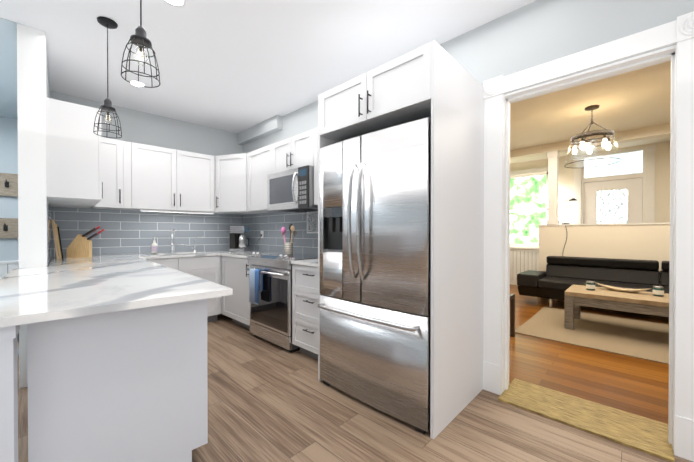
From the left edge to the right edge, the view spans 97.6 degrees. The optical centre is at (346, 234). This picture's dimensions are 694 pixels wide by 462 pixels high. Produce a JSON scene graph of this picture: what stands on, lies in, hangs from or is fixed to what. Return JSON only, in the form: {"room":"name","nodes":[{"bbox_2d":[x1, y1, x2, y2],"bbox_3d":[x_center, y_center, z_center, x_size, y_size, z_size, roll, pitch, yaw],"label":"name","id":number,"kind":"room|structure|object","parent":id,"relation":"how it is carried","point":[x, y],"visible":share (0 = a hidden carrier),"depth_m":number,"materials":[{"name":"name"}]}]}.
{"room":"kitchen","nodes":[
{"label":"kitchen","id":0,"kind":"room"},
{"bbox_2d":[0,117,18,278],"bbox_3d":[-5.045,-0.222,3.797,2.400,2.740,0.155,0,1,-43],"label":"wall","id":1,"kind":"structure","parent":0,"point":[9,258],"depth_m":4.14,"materials":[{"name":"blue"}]},
{"bbox_2d":[0,218,17,237],"bbox_3d":[-4.779,-0.088,3.890,1.115,0.270,0.097,0,1,-43],"label":"coat rack","id":2,"kind":"object","parent":1,"relation":"attached to","point":[8,227],"visible":0.5,"depth_m":4.11,"materials":[{"name":"brown wood"}]},
{"bbox_2d":[0,173,17,196],"bbox_3d":[-4.779,-0.675,3.886,1.115,0.305,0.097,0,1,-43],"label":"coat rack","id":3,"kind":"object","parent":1,"relation":"attached to","point":[8,184],"visible":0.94,"depth_m":4.11,"materials":[{"name":"brown wood"}]},
{"bbox_2d":[46,54,50,266],"bbox_3d":[-3.401,-0.219,3.424,0.100,2.740,2.700,0,1,-43],"label":"wall","id":4,"kind":"structure","parent":0,"point":[47,86],"depth_m":2.79,"materials":[{"name":"grey paint"}]},
{"bbox_2d":[47,198,62,264],"bbox_3d":[-2.798,-0.034,2.863,1.054,0.563,0.083,0,1,44],"label":"backsplash","id":5,"kind":"structure","parent":4,"relation":"attached to","point":[53,213],"depth_m":3.32,"materials":[{"name":"tile"}]},
{"bbox_2d":[52,206,91,207],"bbox_3d":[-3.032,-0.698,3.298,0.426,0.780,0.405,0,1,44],"label":"under-cabinet light","id":6,"kind":"object","parent":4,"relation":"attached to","point":[52,206],"depth_m":3.32,"materials":[{"name":"white plastic"}]},
{"bbox_2d":[46,98,102,205],"bbox_3d":[-2.571,-0.695,2.859,0.965,0.780,0.405,0,1,44],"label":"upper cabinet","id":7,"kind":"object","parent":4,"relation":"attached to","point":[73,160],"depth_m":2.51,"materials":[{"name":"white wood"}]},
{"bbox_2d":[50,91,242,259],"bbox_3d":[-2.451,-0.225,4.237,2.600,2.740,0.160,0,1,-43],"label":"wall","id":8,"kind":"structure","parent":0,"point":[140,127],"depth_m":4.09,"materials":[{"name":"grey paint"}]},
{"bbox_2d":[92,137,135,209],"bbox_3d":[-2.762,-0.700,3.558,0.423,0.780,0.338,0,1,44],"label":"upper cabinet","id":9,"kind":"object","parent":8,"relation":"attached to","point":[118,156],"depth_m":3.49,"materials":[{"name":"white wood"}]},
{"bbox_2d":[63,207,242,255],"bbox_3d":[-2.473,-0.043,4.101,0.144,0.563,2.176,0,1,44],"label":"backsplash","id":10,"kind":"structure","parent":8,"relation":"attached to","point":[130,231],"depth_m":3.95,"materials":[{"name":"tile"}]},
{"bbox_2d":[128,143,214,211],"bbox_3d":[-2.338,-0.703,4.003,0.423,0.780,1.047,0,1,44],"label":"upper cabinet","id":11,"kind":"object","parent":8,"relation":"attached to","point":[137,176],"depth_m":3.87,"materials":[{"name":"white wood"}]},
{"bbox_2d":[140,209,213,213],"bbox_3d":[-2.202,-0.301,3.991,0.870,0.022,0.040,0,1,-43],"label":"under-cabinet light","id":12,"kind":"object","parent":11,"relation":"attached to","point":[176,211],"visible":1,"depth_m":3.96,"materials":[{"name":"white plastic"}]},
{"bbox_2d":[0,0,670,163],"bbox_3d":[0.489,-1.639,3.575,9.964,0.104,10.074,0,1,44],"label":"ceiling","id":13,"kind":"structure","parent":0,"point":[236,66],"depth_m":2.73,"materials":[{"name":"white paint"}]},
{"bbox_2d":[93,16,121,137],"bbox_3d":[-1.781,-1.162,2.260,0.169,0.835,0.169,0,1,44],"label":"pendant light","id":14,"kind":"object","parent":13,"relation":"hanging from","point":[107,23],"visible":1,"depth_m":2.25,"materials":[{"name":"black metal"}]},
{"bbox_2d":[128,80,145,87],"bbox_3d":[-2.203,-1.585,3.189,0.156,0.006,0.156,0,1,44],"label":"recessed light","id":15,"kind":"object","parent":13,"relation":"in","point":[136,82],"visible":0.85,"depth_m":3.18,"materials":[{"name":"white"}]},
{"bbox_2d":[121,0,160,87],"bbox_3d":[-1.050,-1.182,1.547,0.169,0.785,0.169,0,1,44],"label":"pendant light","id":16,"kind":"object","parent":13,"relation":"hanging from","point":[139,39],"visible":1,"depth_m":1.54,"materials":[{"name":"black metal"}]},
{"bbox_2d":[163,0,186,7],"bbox_3d":[-1.160,-1.577,2.029,0.156,0.006,0.156,0,1,44],"label":"recessed light","id":17,"kind":"object","parent":13,"relation":"in","point":[178,3],"visible":1,"depth_m":2.06,"materials":[{"name":"white"}]},
{"bbox_2d":[238,115,282,144],"bbox_3d":[-1.302,-1.511,4.447,1.120,0.170,0.085,0,1,44],"label":"soffit","id":18,"kind":"structure","parent":13,"relation":"attached to","point":[273,124],"depth_m":4.32,"materials":[{"name":"grey paint"}]},
{"bbox_2d":[510,123,670,159],"bbox_3d":[4.536,-1.527,4.551,5.450,0.140,0.180,0,1,44],"label":"header beam","id":19,"kind":"structure","parent":13,"relation":"attached to","point":[656,131],"depth_m":4.86,"materials":[{"name":"beige paint"}]},
{"bbox_2d":[564,105,621,167],"bbox_3d":[3.058,-1.240,3.792,0.558,0.703,0.558,0,1,44],"label":"chandelier","id":20,"kind":"object","parent":13,"relation":"hanging from","point":[604,140],"visible":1,"depth_m":3.74,"materials":[{"name":"brown metal"}]},
{"bbox_2d":[17,284,692,461],"bbox_3d":[0.574,1.200,3.565,9.800,0.100,10.000,0,1,44],"label":"floor","id":21,"kind":"structure","parent":0,"point":[269,402],"depth_m":1.99,"materials":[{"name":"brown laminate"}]},
{"bbox_2d":[17,23,46,388],"bbox_3d":[-2.453,-0.212,2.373,0.150,2.740,0.130,0,1,-43],"label":"column","id":22,"kind":"structure","parent":21,"relation":"on","point":[31,121],"depth_m":2.32,"materials":[{"name":"white paint"}]},
{"bbox_2d":[27,267,239,461],"bbox_3d":[-1.337,0.725,1.810,1.268,0.872,0.778,0,1,44],"label":"base cabinet","id":23,"kind":"object","parent":21,"relation":"on","point":[130,385],"depth_m":1.31,"materials":[{"name":"white wood"}]},
{"bbox_2d":[0,254,232,327],"bbox_3d":[-1.958,0.268,2.354,3.276,0.030,1.080,0,1,44],"label":"countertop","id":24,"kind":"structure","parent":23,"relation":"on","point":[59,288],"depth_m":1.46,"materials":[{"name":"stone"}]},
{"bbox_2d":[52,220,63,258],"bbox_3d":[-3.027,0.047,3.179,0.087,0.400,0.290,0,1,-43],"label":"cutting boards","id":25,"kind":"object","parent":24,"relation":"on","point":[57,242],"visible":1,"depth_m":3.07,"materials":[{"name":"brown wood"}]},
{"bbox_2d":[66,226,103,257],"bbox_3d":[-2.846,0.073,3.325,0.312,0.347,0.120,0,0,-28],"label":"knife block","id":26,"kind":"object","parent":24,"relation":"on","point":[80,246],"visible":1,"depth_m":3.26,"materials":[{"name":"brown wood"}]},
{"bbox_2d":[148,256,215,278],"bbox_3d":[-2.219,0.711,3.862,0.767,0.872,1.021,0,1,44],"label":"base cabinet","id":27,"kind":"object","parent":21,"relation":"on","point":[201,265],"depth_m":3.77,"materials":[{"name":"white wood"}]},
{"bbox_2d":[140,250,219,257],"bbox_3d":[-1.977,0.333,4.131,0.714,0.185,1.466,0,1,44],"label":"countertop","id":28,"kind":"structure","parent":27,"relation":"on","point":[198,253],"depth_m":3.91,"materials":[{"name":"stone"}]},
{"bbox_2d":[151,237,157,253],"bbox_3d":[-2.480,0.138,3.912,0.080,0.208,0.069,0,1,44],"label":"soap bottle","id":29,"kind":"object","parent":28,"relation":"on","point":[154,248],"visible":1,"depth_m":3.89,"materials":[{"name":"white plastic"}]},
{"bbox_2d":[170,228,184,252],"bbox_3d":[-2.292,0.078,4.100,0.144,0.326,0.154,0,1,44],"label":"faucet","id":30,"kind":"object","parent":28,"relation":"on","point":[172,243],"visible":1,"depth_m":4.08,"materials":[{"name":"silver metal"}]},
{"bbox_2d":[216,255,251,329],"bbox_3d":[-1.195,0.711,3.935,0.803,0.872,0.694,0,1,44],"label":"base cabinet","id":31,"kind":"object","parent":21,"relation":"on","point":[229,269],"depth_m":3.68,"materials":[{"name":"white wood"}]},
{"bbox_2d":[220,250,283,258],"bbox_3d":[-1.157,0.257,3.932,0.748,0.030,0.622,0,1,44],"label":"countertop","id":32,"kind":"structure","parent":31,"relation":"on","point":[240,254],"depth_m":3.91,"materials":[{"name":"stone"}]},
{"bbox_2d":[230,226,249,250],"bbox_3d":[-1.565,0.056,4.483,0.253,0.365,0.190,0,0,9],"label":"coffee maker","id":33,"kind":"object","parent":32,"relation":"on","point":[238,241],"visible":1,"depth_m":4.41,"materials":[{"name":"silver metal"}]},
{"bbox_2d":[245,251,317,352],"bbox_3d":[-0.633,0.669,3.382,0.760,0.963,0.701,0,1,44],"label":"range","id":34,"kind":"object","parent":21,"relation":"on","point":[271,316],"visible":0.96,"depth_m":3.10,"materials":[{"name":"silver metal"}]},
{"bbox_2d":[249,268,262,304],"bbox_3d":[-0.974,0.548,3.240,0.201,0.368,0.063,0,1,44],"label":"hanging towel","id":35,"kind":"object","parent":34,"relation":"hanging from","point":[255,281],"visible":0.92,"depth_m":3.22,"materials":[{"name":"blue fabric"}]},
{"bbox_2d":[281,224,296,255],"bbox_3d":[-0.650,0.058,3.409,0.169,0.365,0.174,0,1,44],"label":"utensil holder","id":36,"kind":"object","parent":34,"relation":"on","point":[288,248],"visible":0.96,"depth_m":3.37,"materials":[{"name":"white metal"}]},
{"bbox_2d":[292,264,317,358],"bbox_3d":[-0.110,0.717,2.955,0.573,0.872,0.617,0,1,44],"label":"base cabinet","id":37,"kind":"object","parent":21,"relation":"on","point":[304,278],"depth_m":2.80,"materials":[{"name":"white wood"}]},
{"bbox_2d":[291,258,317,266],"bbox_3d":[-0.118,0.264,2.943,0.573,0.030,0.622,0,1,44],"label":"countertop","id":38,"kind":"structure","parent":37,"relation":"on","point":[307,262],"depth_m":2.83,"materials":[{"name":"stone"}]},
{"bbox_2d":[317,118,430,433],"bbox_3d":[0.341,0.244,2.281,0.935,1.830,0.832,0,1,44],"label":"refrigerator","id":39,"kind":"object","parent":21,"relation":"on","point":[374,305],"visible":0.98,"depth_m":1.94,"materials":[{"name":"silver metal"}]},
{"bbox_2d":[318,40,483,438],"bbox_3d":[0.390,0.028,2.331,0.995,2.260,0.826,0,1,44],"label":"tall cabinet","id":40,"kind":"object","parent":21,"relation":"on","point":[439,86],"visible":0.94,"depth_m":1.95,"materials":[{"name":"white wood"}]},
{"bbox_2d":[510,293,514,336],"bbox_3d":[1.603,0.676,3.424,0.420,0.950,0.420,0,1,44],"label":"chair","id":41,"kind":"object","parent":21,"relation":"on","point":[512,315],"visible":0.12,"depth_m":3.42,"materials":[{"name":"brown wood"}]},
{"bbox_2d":[515,307,668,364],"bbox_3d":[3.543,1.147,3.202,2.800,0.009,1.670,0,1,44],"label":"living room rug","id":42,"kind":"object","parent":21,"relation":"on","point":[644,340],"visible":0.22,"depth_m":3.50,"materials":[{"name":"beige carpet"}]},
{"bbox_2d":[564,285,668,329],"bbox_3d":[3.389,0.915,3.451,1.410,0.450,0.680,0,1,44],"label":"coffee table","id":43,"kind":"object","parent":42,"relation":"on","point":[577,297],"visible":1,"depth_m":3.47,"materials":[{"name":"brown wood"}]},
{"bbox_2d":[586,281,594,290],"bbox_3d":[3.031,0.634,3.776,0.091,0.108,0.091,0,1,44],"label":"candle","id":44,"kind":"object","parent":43,"relation":"on","point":[590,285],"visible":1,"depth_m":3.74,"materials":[{"name":"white wax"}]},
{"bbox_2d":[595,282,651,292],"bbox_3d":[3.344,0.649,3.685,0.540,0.080,0.188,0,1,44],"label":"bowl","id":45,"kind":"object","parent":43,"relation":"on","point":[620,289],"visible":0.98,"depth_m":3.68,"materials":[{"name":"beige ceramic"}]},
{"bbox_2d":[653,286,663,296],"bbox_3d":[3.506,0.637,3.420,0.091,0.108,0.091,0,1,44],"label":"candle","id":46,"kind":"object","parent":43,"relation":"on","point":[658,291],"visible":1,"depth_m":3.39,"materials":[{"name":"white wax"}]},
{"bbox_2d":[517,256,669,306],"bbox_3d":[4.151,0.758,4.221,3.030,0.774,0.788,0,1,44],"label":"sofa","id":47,"kind":"object","parent":21,"relation":"on","point":[626,273],"visible":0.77,"depth_m":4.68,"materials":[{"name":"black leather"}]},
{"bbox_2d":[243,0,693,252],"bbox_3d":[0.994,-0.212,2.438,7.650,2.740,0.160,0,1,44],"label":"wall","id":48,"kind":"structure","parent":0,"point":[535,33],"depth_m":2.04,"materials":[{"name":"grey paint"}]},
{"bbox_2d":[214,153,268,214],"bbox_3d":[-1.594,-0.706,4.378,0.820,0.780,0.587,0,1,44],"label":"upper cabinet","id":49,"kind":"object","parent":48,"relation":"attached to","point":[231,183],"visible":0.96,"depth_m":4.15,"materials":[{"name":"white wood"}]},
{"bbox_2d":[248,144,275,211],"bbox_3d":[-0.996,-0.703,3.979,0.592,0.780,0.345,0,1,44],"label":"upper cabinet","id":50,"kind":"object","parent":48,"relation":"attached to","point":[259,160],"depth_m":3.88,"materials":[{"name":"white wood"}]},
{"bbox_2d":[243,211,317,254],"bbox_3d":[-0.679,-0.041,3.915,2.730,0.563,0.010,0,1,44],"label":"backsplash","id":51,"kind":"structure","parent":48,"relation":"attached to","point":[271,223],"depth_m":4.15,"materials":[{"name":"tile"}]},
{"bbox_2d":[257,231,263,249],"bbox_3d":[-1.282,0.088,4.454,0.145,0.288,0.042,0,1,44],"label":"outlet","id":52,"kind":"object","parent":51,"relation":"attached to","point":[262,234],"visible":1,"depth_m":4.43,"materials":[{"name":"white plastic"}]},
{"bbox_2d":[307,211,317,232],"bbox_3d":[-0.397,-0.146,3.632,0.260,0.260,0.009,0,1,44],"label":"wall art","id":53,"kind":"object","parent":51,"relation":"attached to","point":[312,222],"visible":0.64,"depth_m":3.64,"materials":[{"name":"white"}]},
{"bbox_2d":[272,130,311,173],"bbox_3d":[-0.503,-0.900,3.508,0.770,0.380,0.345,0,1,44],"label":"upper cabinet","id":54,"kind":"object","parent":48,"relation":"attached to","point":[298,150],"depth_m":3.35,"materials":[{"name":"white wood"}]},
{"bbox_2d":[267,165,317,212],"bbox_3d":[-0.546,-0.492,3.465,0.756,0.432,0.468,0,1,44],"label":"microwave","id":55,"kind":"object","parent":54,"relation":"attached to","point":[291,190],"visible":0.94,"depth_m":3.27,"materials":[{"name":"silver metal"}]},
{"bbox_2d":[312,127,317,204],"bbox_3d":[-0.017,-0.697,3.045,0.575,0.780,0.345,0,1,44],"label":"upper cabinet","id":56,"kind":"object","parent":48,"relation":"attached to","point":[314,131],"depth_m":3.10,"materials":[{"name":"white wood"}]},
{"bbox_2d":[498,378,674,461],"bbox_3d":[1.504,1.155,1.985,0.845,0.012,0.405,0,1,44],"label":"sill","id":57,"kind":"structure","parent":48,"relation":"attached to","point":[642,434],"depth_m":1.91,"materials":[{"name":"brown wood"}]},
{"bbox_2d":[483,11,693,461],"bbox_3d":[1.478,0.010,1.950,1.109,2.301,0.200,0,1,44],"label":"door frame","id":58,"kind":"structure","parent":48,"relation":"attached to","point":[679,31],"depth_m":1.73,"materials":[{"name":"white wood"}]},
{"bbox_2d":[510,141,669,284],"bbox_3d":[4.539,-0.238,6.194,7.700,2.740,0.150,0,1,44],"label":"wall","id":59,"kind":"structure","parent":0,"point":[522,260],"depth_m":6.17,"materials":[{"name":"beige paint"}]},
{"bbox_2d":[510,167,547,249],"bbox_3d":[3.942,-0.557,6.740,1.160,1.750,0.160,0,1,44],"label":"living room window","id":60,"kind":"structure","parent":59,"relation":"in","point":[528,202],"depth_m":6.74,"materials":[{"name":"white"}]},
{"bbox_2d":[574,145,655,223],"bbox_3d":[5.000,-0.215,5.736,1.150,2.700,0.168,0,1,44],"label":"front door","id":61,"kind":"structure","parent":59,"relation":"in","point":[610,193],"depth_m":5.69,"materials":[{"name":"white wood"}]},
{"bbox_2d":[538,222,669,298],"bbox_3d":[5.005,0.486,4.119,4.155,1.320,0.144,0,1,44],"label":"wall","id":62,"kind":"structure","parent":0,"point":[643,241],"depth_m":4.84,"materials":[{"name":"beige paint"}]},
{"bbox_2d":[547,151,559,223],"bbox_3d":[3.660,-0.823,5.391,0.160,1.280,0.160,0,1,44],"label":"column","id":63,"kind":"structure","parent":62,"relation":"on","point":[553,156],"depth_m":5.34,"materials":[{"name":"white paint"}]},
{"bbox_2d":[562,198,577,223],"bbox_3d":[3.833,-0.404,5.228,0.220,0.445,0.130,0,1,44],"label":"desk lamp","id":64,"kind":"object","parent":62,"relation":"on","point":[572,199],"visible":0.92,"depth_m":5.25,"materials":[{"name":"white metal"}]}
]}

